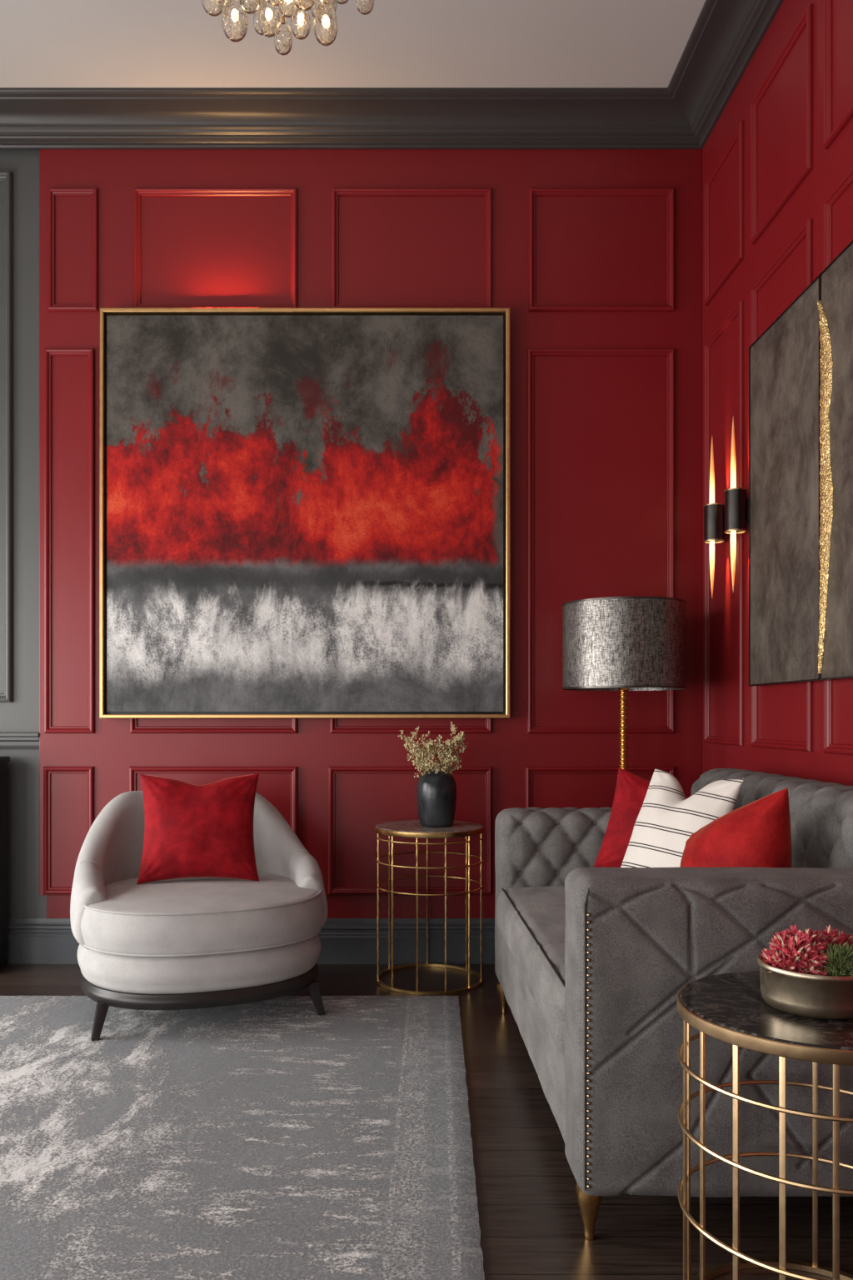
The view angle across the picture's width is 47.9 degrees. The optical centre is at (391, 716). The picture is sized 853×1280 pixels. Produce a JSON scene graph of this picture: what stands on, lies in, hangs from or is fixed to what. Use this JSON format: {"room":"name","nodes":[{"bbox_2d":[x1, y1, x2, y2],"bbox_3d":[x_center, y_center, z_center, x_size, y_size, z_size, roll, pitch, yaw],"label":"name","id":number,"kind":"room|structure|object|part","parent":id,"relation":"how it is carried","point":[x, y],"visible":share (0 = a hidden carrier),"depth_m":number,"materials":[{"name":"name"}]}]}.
{"room":"living room","nodes":[
{"label":"living room","id":0,"kind":"room"},
{"bbox_2d":[0,149,702,918],"bbox_3d":[-0.958,-0.780,4.333,4.885,3.760,0.164,0,0,0],"label":"wall","id":1,"kind":"structure","parent":0,"point":[595,256],"depth_m":4.27,"materials":[{"name":"red paint"}]},
{"bbox_3d":[-2.224,-1.250,4.281,1.052,2.370,0.028,0,0,0],"label":"panel moulding","id":2,"kind":"part","parent":1,"relation":"part of","materials":[{"name":"grey paint"}]},
{"bbox_3d":[-2.436,0.107,4.278,1.728,0.075,0.034,0,0,0],"label":"dado rail","id":3,"kind":"part","parent":1,"relation":"part of","materials":[{"name":"grey paint"}]},
{"bbox_3d":[-1.437,0.506,4.261,0.222,0.568,0.018,0,0,0],"label":"panel moulding","id":4,"kind":"part","parent":1,"relation":"part of","materials":[{"name":"red paint"}]},
{"bbox_3d":[-1.434,-0.781,4.261,0.222,1.711,0.018,0,0,0],"label":"panel moulding","id":5,"kind":"part","parent":1,"relation":"part of","materials":[{"name":"red paint"}]},
{"bbox_3d":[-1.419,-2.078,4.261,0.222,0.545,0.018,0,0,0],"label":"panel moulding","id":6,"kind":"part","parent":1,"relation":"part of","materials":[{"name":"red paint"}]},
{"bbox_3d":[-0.793,0.506,4.261,0.748,0.568,0.018,0,0,0],"label":"panel moulding","id":7,"kind":"part","parent":1,"relation":"part of","materials":[{"name":"red paint"}]},
{"bbox_3d":[-0.791,-0.781,4.261,0.745,1.711,0.018,0,0,0],"label":"panel moulding","id":8,"kind":"part","parent":1,"relation":"part of","materials":[{"name":"red paint"}]},
{"bbox_3d":[-0.783,-2.078,4.261,0.730,0.545,0.018,0,0,0],"label":"panel moulding","id":9,"kind":"part","parent":1,"relation":"part of","materials":[{"name":"red paint"}]},
{"bbox_2d":[6,918,494,964],"bbox_3d":[-0.958,1.001,4.279,4.685,0.198,0.037,0,0,0],"label":"baseboard","id":10,"kind":"structure","parent":1,"relation":"attached to","point":[47,941],"depth_m":4.26,"materials":[{"name":"wood"}]},
{"bbox_2d":[99,307,510,718],"bbox_3d":[-0.380,-0.891,4.216,1.799,1.798,0.048,0,0,0],"label":"framed painting","id":11,"kind":"object","parent":1,"relation":"attached to","point":[305,512],"visible":1,"depth_m":4.20,"materials":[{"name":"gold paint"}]},
{"bbox_3d":[0.083,0.506,4.261,0.730,0.568,0.018,0,0,0],"label":"panel moulding","id":12,"kind":"part","parent":1,"relation":"part of","materials":[{"name":"red paint"}]},
{"bbox_3d":[0.087,-0.781,4.261,0.722,1.711,0.018,0,0,0],"label":"panel moulding","id":13,"kind":"part","parent":1,"relation":"part of","materials":[{"name":"red paint"}]},
{"bbox_3d":[0.091,-2.078,4.261,0.715,0.545,0.018,0,0,0],"label":"panel moulding","id":14,"kind":"part","parent":1,"relation":"part of","materials":[{"name":"red paint"}]},
{"bbox_3d":[0.928,0.506,4.261,0.663,0.568,0.018,0,0,0],"label":"panel moulding","id":15,"kind":"part","parent":1,"relation":"part of","materials":[{"name":"red paint"}]},
{"bbox_3d":[0.932,-0.781,4.261,0.656,1.711,0.018,0,0,0],"label":"panel moulding","id":16,"kind":"part","parent":1,"relation":"part of","materials":[{"name":"red paint"}]},
{"bbox_3d":[0.935,-2.078,4.261,0.648,0.545,0.018,0,0,0],"label":"panel moulding","id":17,"kind":"part","parent":1,"relation":"part of","materials":[{"name":"red paint"}]},
{"bbox_2d":[0,0,705,87],"bbox_3d":[-0.958,-2.700,0.998,4.885,0.080,6.795,0,0,0],"label":"ceiling","id":18,"kind":"structure","parent":0,"point":[44,43],"depth_m":3.80,"materials":[{"name":"paint"}]},
{"bbox_2d":[200,0,374,55],"bbox_3d":[-0.294,-2.212,2.600,0.442,0.895,0.442,0,0,-38],"label":"chandelier","id":19,"kind":"object","parent":18,"relation":"hanging from","point":[267,22],"visible":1,"depth_m":2.56,"materials":[{"name":"gold metal"}]},
{"bbox_2d":[0,963,852,1279],"bbox_3d":[-0.958,1.140,0.998,4.885,0.080,6.795,0,0,0],"label":"floor","id":20,"kind":"structure","parent":0,"point":[531,1222],"depth_m":2.18,"materials":[{"name":"brown wood"}]},
{"bbox_2d":[0,755,9,969],"bbox_3d":[-2.042,0.637,4.146,0.696,0.925,0.218,0,0,0],"label":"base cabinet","id":21,"kind":"object","parent":20,"relation":"on","point":[3,759],"visible":1,"depth_m":4.21,"materials":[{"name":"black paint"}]},
{"bbox_3d":[-2.042,1.085,4.160,0.676,0.030,0.170,0,0,0],"label":"foot rail","id":22,"kind":"part","parent":21,"relation":"part of","materials":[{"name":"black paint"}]},
{"bbox_2d":[0,995,484,1279],"bbox_3d":[-1.144,1.092,2.301,2.737,0.014,3.020,0,0,2],"label":"rug","id":23,"kind":"object","parent":20,"relation":"on","point":[277,1138],"visible":0.93,"depth_m":2.45,"materials":[{"name":"grey carpet"}]},
{"bbox_2d":[70,790,327,1040],"bbox_3d":[-0.721,0.692,3.616,0.941,0.785,0.887,0,0,-20],"label":"armchair","id":24,"kind":"object","parent":23,"relation":"on","point":[189,942],"visible":0.91,"depth_m":3.30,"materials":[{"name":"grey fabric"}]},
{"bbox_3d":[-0.987,1.027,3.247,0.063,0.115,0.068,0,0,-20],"label":"leg","id":25,"kind":"part","parent":24,"relation":"part of","materials":[{"name":"brown wood"}]},
{"bbox_2d":[136,773,259,884],"bbox_3d":[-0.734,0.424,3.658,0.455,0.408,0.168,0,0,-8],"label":"throw pillow","id":26,"kind":"object","parent":24,"relation":"on","point":[191,830],"visible":1,"depth_m":3.61,"materials":[{"name":"fabric"}]},
{"bbox_3d":[-0.766,0.557,3.740,0.934,0.515,0.616,0,0,-20],"label":"backrest","id":27,"kind":"part","parent":24,"relation":"part of","materials":[{"name":"grey fabric"}]},
{"bbox_3d":[-0.715,0.864,3.600,0.886,0.132,0.820,0,0,-20],"label":"seat","id":28,"kind":"part","parent":24,"relation":"part of","materials":[{"name":"grey fabric"}]},
{"bbox_2d":[80,872,324,954],"bbox_3d":[-0.715,0.711,3.600,0.910,0.178,0.844,0,0,-20],"label":"seat cushion","id":29,"kind":"object","parent":24,"relation":"on","point":[280,912],"depth_m":3.28,"materials":[{"name":"grey fabric"}]},
{"bbox_3d":[-0.280,1.027,3.505,0.063,0.115,0.068,0,0,-20],"label":"leg","id":30,"kind":"part","parent":24,"relation":"part of","materials":[{"name":"brown wood"}]},
{"bbox_2d":[375,820,484,994],"bbox_3d":[0.158,0.777,4.005,0.455,0.644,0.455,0,0,0],"label":"side table","id":31,"kind":"object","parent":20,"relation":"on","point":[407,828],"visible":0.98,"depth_m":3.89,"materials":[{"name":"gold metal"}]},
{"bbox_3d":[-0.055,0.783,3.960,0.011,0.629,0.011,0,0,-12],"label":"rod","id":32,"kind":"part","parent":31,"relation":"part of","materials":[{"name":"gold metal"}]},
{"bbox_3d":[-0.009,0.783,4.145,0.010,0.629,0.011,0,0,17],"label":"rod","id":33,"kind":"part","parent":31,"relation":"part of","materials":[{"name":"gold metal"}]},
{"bbox_3d":[0.004,0.783,3.851,0.011,0.629,0.010,0,0,22],"label":"rod","id":34,"kind":"part","parent":31,"relation":"part of","materials":[{"name":"gold metal"}]},
{"bbox_3d":[0.102,0.783,3.794,0.011,0.629,0.010,0,0,-8],"label":"rod","id":35,"kind":"part","parent":31,"relation":"part of","materials":[{"name":"gold metal"}]},
{"bbox_3d":[0.158,0.783,4.223,0.011,0.629,0.010,0,0,-23],"label":"rod","id":36,"kind":"part","parent":31,"relation":"part of","materials":[{"name":"gold metal"}]},
{"bbox_2d":[416,770,456,827],"bbox_3d":[0.188,0.340,3.995,0.168,0.229,0.168,0,0,0],"label":"vase","id":37,"kind":"object","parent":31,"relation":"on","point":[436,792],"visible":0.98,"depth_m":3.93,"materials":[{"name":"ceramic"}]},
{"bbox_2d":[397,730,424,777],"bbox_3d":[0.098,0.202,4.013,0.154,0.295,0.071,0,0,0],"label":"sprig","id":38,"kind":"object","parent":37,"relation":"in","point":[407,739],"visible":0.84,"depth_m":4.01,"materials":[{"name":"plant"}]},
{"bbox_2d":[408,726,429,773],"bbox_3d":[0.122,0.195,3.969,0.112,0.310,0.077,0,0,0],"label":"sprig","id":39,"kind":"object","parent":37,"relation":"in","point":[417,745],"visible":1,"depth_m":3.96,"materials":[{"name":"plant"}]},
{"bbox_2d":[415,746,433,775],"bbox_3d":[0.140,0.237,3.991,0.083,0.226,0.075,0,0,0],"label":"sprig","id":40,"kind":"object","parent":37,"relation":"in","point":[420,749],"visible":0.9,"depth_m":3.98,"materials":[{"name":"plant"}]},
{"bbox_2d":[419,730,434,770],"bbox_3d":[0.155,0.205,4.014,0.080,0.290,0.083,0,0,0],"label":"sprig","id":41,"kind":"object","parent":37,"relation":"in","point":[423,735],"visible":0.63,"depth_m":4.01,"materials":[{"name":"plant"}]},
{"bbox_2d":[424,739,439,773],"bbox_3d":[0.170,0.222,3.955,0.075,0.256,0.091,0,0,0],"label":"sprig","id":42,"kind":"object","parent":37,"relation":"in","point":[431,754],"visible":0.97,"depth_m":3.95,"materials":[{"name":"plant"}]},
{"bbox_2d":[428,742,442,766],"bbox_3d":[0.182,0.226,4.024,0.073,0.247,0.084,0,0,0],"label":"sprig","id":43,"kind":"object","parent":37,"relation":"in","point":[435,747],"visible":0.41,"depth_m":4.03,"materials":[{"name":"plant"}]},
{"bbox_2d":[433,735,454,773],"bbox_3d":[0.212,0.212,3.975,0.089,0.276,0.088,0,0,0],"label":"sprig","id":44,"kind":"object","parent":37,"relation":"in","point":[444,747],"visible":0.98,"depth_m":3.97,"materials":[{"name":"plant"}]},
{"bbox_3d":[0.210,0.216,3.976,0.067,0.268,0.065,0,0,0],"label":"stem","id":45,"kind":"part","parent":44,"relation":"part of","materials":[{"name":"beige plant"}]},
{"bbox_2d":[438,744,456,774],"bbox_3d":[0.231,0.232,4.002,0.081,0.236,0.069,0,0,0],"label":"sprig","id":46,"kind":"object","parent":37,"relation":"in","point":[452,748],"visible":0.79,"depth_m":3.99,"materials":[{"name":"plant"}]},
{"bbox_2d":[437,721,458,765],"bbox_3d":[0.234,0.185,4.021,0.087,0.329,0.070,0,0,-13],"label":"sprig","id":47,"kind":"object","parent":37,"relation":"in","point":[453,728],"visible":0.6,"depth_m":4.00,"materials":[{"name":"plant"}]},
{"bbox_2d":[443,730,465,772],"bbox_3d":[0.250,0.204,3.973,0.112,0.292,0.073,0,0,10],"label":"sprig","id":48,"kind":"object","parent":37,"relation":"in","point":[459,736],"visible":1,"depth_m":3.96,"materials":[{"name":"plant"}]},
{"bbox_3d":[0.248,0.209,3.975,0.103,0.282,0.056,0,0,0],"label":"stem","id":49,"kind":"part","parent":48,"relation":"part of","materials":[{"name":"beige plant"}]},
{"bbox_2d":[443,731,467,774],"bbox_3d":[0.261,0.207,4.016,0.124,0.286,0.063,0,0,0],"label":"sprig","id":50,"kind":"object","parent":37,"relation":"in","point":[461,750],"visible":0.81,"depth_m":4.01,"materials":[{"name":"plant"}]},
{"bbox_3d":[0.257,0.212,4.015,0.116,0.275,0.053,0,0,0],"label":"stem","id":51,"kind":"part","parent":50,"relation":"part of","materials":[{"name":"beige plant"}]},
{"bbox_3d":[0.214,0.783,3.795,0.011,0.629,0.010,0,0,-38],"label":"rod","id":52,"kind":"part","parent":31,"relation":"part of","materials":[{"name":"gold metal"}]},
{"bbox_3d":[0.325,0.783,4.145,0.011,0.629,0.010,0,0,27],"label":"rod","id":53,"kind":"part","parent":31,"relation":"part of","materials":[{"name":"gold metal"}]},
{"bbox_3d":[0.312,0.783,3.851,0.010,0.629,0.011,0,0,22],"label":"rod","id":54,"kind":"part","parent":31,"relation":"part of","materials":[{"name":"gold metal"}]},
{"bbox_3d":[0.371,0.783,3.960,0.010,0.629,0.011,0,0,-11],"label":"rod","id":55,"kind":"part","parent":31,"relation":"part of","materials":[{"name":"gold metal"}]},
{"bbox_2d":[562,596,686,770],"bbox_3d":[0.950,0.319,3.925,0.493,1.562,0.493,0,0,0],"label":"floor lamp","id":56,"kind":"object","parent":20,"relation":"on","point":[622,644],"visible":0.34,"depth_m":3.72,"materials":[{"name":"fabric"}]},
{"bbox_3d":[0.950,0.334,3.925,0.049,1.492,0.049,0,0,0],"label":"stem","id":57,"kind":"part","parent":56,"relation":"part of","materials":[{"name":"gold metal"}]},
{"bbox_3d":[0.950,-0.287,3.925,0.490,0.350,0.490,0,0,0],"label":"lamp shade","id":58,"kind":"part","parent":56,"relation":"part of","materials":[{"name":"fabric"}]},
{"bbox_3d":[0.950,-0.458,3.925,0.493,0.008,0.493,0,0,0],"label":"shade trim","id":59,"kind":"part","parent":56,"relation":"part of","materials":[{"name":"grey fabric"}]},
{"bbox_3d":[0.950,-0.116,3.925,0.493,0.008,0.493,0,0,0],"label":"shade trim","id":60,"kind":"part","parent":56,"relation":"part of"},
{"bbox_2d":[495,768,852,1240],"bbox_3d":[0.855,0.644,2.788,0.975,0.912,1.648,0,0,0],"label":"sofa","id":61,"kind":"object","parent":20,"relation":"on","point":[592,963],"visible":0.74,"depth_m":1.97,"materials":[{"name":"grey fabric"}]},
{"bbox_2d":[496,885,565,1053],"bbox_3d":[0.768,0.686,2.790,0.799,0.198,1.327,0,0,0],"label":"seat cushion","id":62,"kind":"object","parent":61,"relation":"on","point":[532,919],"depth_m":2.71,"materials":[{"name":"grey fabric"}]},
{"bbox_3d":[0.848,0.885,2.790,0.910,0.226,1.595,0,0,0],"label":"rail","id":63,"kind":"part","parent":61,"relation":"part of","materials":[{"name":"grey fabric"}]},
{"bbox_3d":[0.863,0.664,3.512,0.958,0.660,0.200,0,0,0],"label":"arm","id":64,"kind":"part","parent":61,"relation":"part of"},
{"bbox_2d":[593,767,689,867],"bbox_3d":[0.908,0.389,3.279,0.422,0.421,0.128,0,0,27],"label":"throw pillow","id":65,"kind":"object","parent":61,"relation":"on","point":[632,789],"visible":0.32,"depth_m":3.31,"materials":[{"name":"fabric"}]},
{"bbox_2d":[620,768,744,867],"bbox_3d":[0.886,0.363,2.987,0.203,0.383,0.389,0,0,-21],"label":"throw pillow","id":66,"kind":"object","parent":61,"relation":"on","point":[666,819],"visible":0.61,"depth_m":2.93,"materials":[{"name":"beige fabric"}]},
{"bbox_3d":[0.863,0.665,2.061,0.959,0.664,0.193,0,0,0],"label":"arm","id":67,"kind":"part","parent":61,"relation":"part of"},
{"bbox_2d":[680,787,792,867],"bbox_3d":[0.892,0.391,2.504,0.304,0.426,0.292,0,0,33],"label":"throw pillow","id":68,"kind":"object","parent":61,"relation":"on","point":[757,833],"visible":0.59,"depth_m":2.41,"materials":[{"name":"fabric"}]},
{"bbox_3d":[1.224,0.592,2.790,0.237,0.808,1.623,0,0,0],"label":"backrest","id":69,"kind":"part","parent":61,"relation":"part of","materials":[{"name":"grey fabric"}]},
{"bbox_2d":[677,971,852,1279],"bbox_3d":[0.747,0.805,1.700,0.461,0.588,0.461,0,0,0],"label":"side table","id":70,"kind":"object","parent":20,"relation":"on","point":[731,1007],"visible":0.88,"depth_m":1.63,"materials":[{"name":"gold stone"}]},
{"bbox_3d":[0.527,0.810,1.719,0.006,0.575,0.010,0,0,5],"label":"rod","id":71,"kind":"part","parent":70,"relation":"part of","materials":[{"name":"brown metal"}]},
{"bbox_3d":[0.566,0.810,1.827,0.006,0.575,0.010,0,0,35],"label":"rod","id":72,"kind":"part","parent":70,"relation":"part of","materials":[{"name":"brown metal"}]},
{"bbox_3d":[0.533,0.810,1.643,0.006,0.575,0.010,0,0,-15],"label":"rod","id":73,"kind":"part","parent":70,"relation":"part of","materials":[{"name":"brown metal"}]},
{"bbox_3d":[0.566,0.810,1.573,0.006,0.575,0.010,0,0,-35],"label":"rod","id":74,"kind":"part","parent":70,"relation":"part of","materials":[{"name":"brown metal"}]},
{"bbox_3d":[0.620,0.810,1.519,0.010,0.575,0.006,0,0,35],"label":"rod","id":75,"kind":"part","parent":70,"relation":"part of","materials":[{"name":"brown metal"}]},
{"bbox_2d":[757,952,852,1019],"bbox_3d":[0.748,0.471,1.690,0.193,0.078,0.193,0,0,0],"label":"bowl","id":76,"kind":"object","parent":70,"relation":"on","point":[797,993],"visible":0.77,"depth_m":1.61,"materials":[{"name":"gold metal"}]},
{"bbox_3d":[0.748,0.459,1.690,0.174,0.023,0.174,0,0,0],"label":"soil","id":77,"kind":"object","parent":76,"relation":"in","visible":0},
{"bbox_2d":[758,925,829,975],"bbox_3d":[0.718,0.431,1.686,0.133,0.128,0.130,0,0,0],"label":"flowering plant","id":78,"kind":"object","parent":77,"relation":"in","point":[796,951],"visible":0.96,"depth_m":1.66,"materials":[{"name":"pink plant"}]},
{"bbox_2d":[814,941,852,976],"bbox_3d":[0.777,0.433,1.646,0.122,0.098,0.110,0,0,0],"label":"plant","id":79,"kind":"object","parent":77,"relation":"in","point":[840,958],"visible":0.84,"depth_m":1.63,"materials":[{"name":"green plant"}]},
{"bbox_2d":[817,925,852,948],"bbox_3d":[0.785,0.430,1.712,0.124,0.120,0.119,0,0,0],"label":"flowering plant","id":80,"kind":"object","parent":77,"relation":"in","point":[834,937],"visible":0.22,"depth_m":1.70,"materials":[{"name":"pink plant"}]},
{"bbox_3d":[0.840,0.810,1.900,0.010,0.575,0.006,0,0,25],"label":"rod","id":81,"kind":"part","parent":70,"relation":"part of","materials":[{"name":"gold metal"}]},
{"bbox_3d":[0.690,0.810,1.486,0.010,0.575,0.006,0,0,15],"label":"rod","id":82,"kind":"part","parent":70,"relation":"part of","materials":[{"name":"brown metal"}]},
{"bbox_2d":[702,0,852,785],"bbox_3d":[1.436,-0.780,0.948,0.138,3.760,6.695,0,0,0],"label":"wall","id":83,"kind":"structure","parent":0,"point":[777,161],"depth_m":3.57,"materials":[{"name":"red paint"}]},
{"bbox_2d":[0,0,784,149],"bbox_3d":[-0.958,-2.594,0.986,4.685,0.132,6.571,0,0,0],"label":"trim","id":84,"kind":"structure","parent":83,"relation":"attached to","point":[726,35],"depth_m":4.16,"materials":[{"name":"grey paint"}]},
{"bbox_2d":[704,438,727,596],"bbox_3d":[1.336,-0.828,3.945,0.096,0.681,0.083,0,0,0],"label":"wall sconce","id":85,"kind":"object","parent":83,"relation":"attached to","point":[714,513],"visible":0.95,"depth_m":3.92,"materials":[{"name":"brown"}]},
{"bbox_3d":[1.329,-1.003,3.971,0.021,0.330,0.021,0,0,0],"label":"light rod","id":86,"kind":"part","parent":85,"relation":"part of","materials":[{"name":"white"}]},
{"bbox_3d":[1.329,-0.620,3.971,0.021,0.265,0.021,0,0,0],"label":"light rod","id":87,"kind":"part","parent":85,"relation":"part of","materials":[{"name":"white"}]},
{"bbox_3d":[1.329,-0.795,3.945,0.080,0.146,0.080,0,0,0],"label":"lamp shade","id":88,"kind":"part","parent":85,"relation":"part of","materials":[{"name":"black metal"}]},
{"bbox_3d":[1.376,-0.760,3.980,0.018,1.750,0.440,0,0,0],"label":"panel moulding","id":89,"kind":"part","parent":83,"relation":"part of","materials":[{"name":"red paint"}]},
{"bbox_3d":[1.376,-2.070,3.980,0.018,0.540,0.440,0,0,0],"label":"panel moulding","id":90,"kind":"part","parent":83,"relation":"part of","materials":[{"name":"red paint"}]},
{"bbox_2d":[724,417,749,590],"bbox_3d":[1.336,-0.826,3.700,0.096,0.692,0.083,0,0,0],"label":"wall sconce","id":91,"kind":"object","parent":83,"relation":"attached to","point":[737,504],"visible":0.99,"depth_m":3.68,"materials":[{"name":"brown"}]},
{"bbox_3d":[1.329,-1.007,3.726,0.021,0.330,0.021,0,0,0],"label":"light rod","id":92,"kind":"part","parent":91,"relation":"part of","materials":[{"name":"white"}]},
{"bbox_3d":[1.329,-0.613,3.726,0.021,0.265,0.021,0,0,0],"label":"light rod","id":93,"kind":"part","parent":91,"relation":"part of","materials":[{"name":"white"}]},
{"bbox_3d":[1.329,-0.793,3.700,0.080,0.157,0.080,0,0,0],"label":"lamp shade","id":94,"kind":"part","parent":91,"relation":"part of","materials":[{"name":"black metal"}]},
{"bbox_3d":[1.375,-0.793,3.700,0.017,0.090,0.044,0,0,0],"label":"plate","id":95,"kind":"part","parent":91,"relation":"part of","materials":[{"name":"black metal"}]},
{"bbox_3d":[1.376,-0.760,3.400,0.018,1.750,0.510,0,0,0],"label":"panel moulding","id":96,"kind":"part","parent":83,"relation":"part of","materials":[{"name":"red paint"}]},
{"bbox_3d":[1.376,-2.070,3.400,0.018,0.540,0.510,0,0,0],"label":"panel moulding","id":97,"kind":"part","parent":83,"relation":"part of","materials":[{"name":"red paint"}]},
{"bbox_2d":[749,275,829,685],"bbox_3d":[1.361,-0.747,3.286,0.049,1.266,0.591,0,0,0],"label":"canvas","id":98,"kind":"object","parent":83,"relation":"attached to","point":[784,361],"visible":0.77,"depth_m":3.25,"materials":[{"name":"paint"}]},
{"bbox_2d":[817,240,852,679],"bbox_3d":[1.355,-0.747,2.697,0.059,1.266,0.589,0,0,0],"label":"canvas","id":99,"kind":"object","parent":83,"relation":"attached to","point":[836,302],"visible":1,"depth_m":2.88,"materials":[{"name":"paint"}]},
{"bbox_3d":[1.376,-0.760,2.785,0.018,1.750,0.510,0,0,0],"label":"panel moulding","id":100,"kind":"part","parent":83,"relation":"part of","materials":[{"name":"red paint"}]},
{"bbox_3d":[1.376,-2.070,2.785,0.018,0.540,0.510,0,0,0],"label":"panel moulding","id":101,"kind":"part","parent":83,"relation":"part of","materials":[{"name":"red paint"}]}
]}

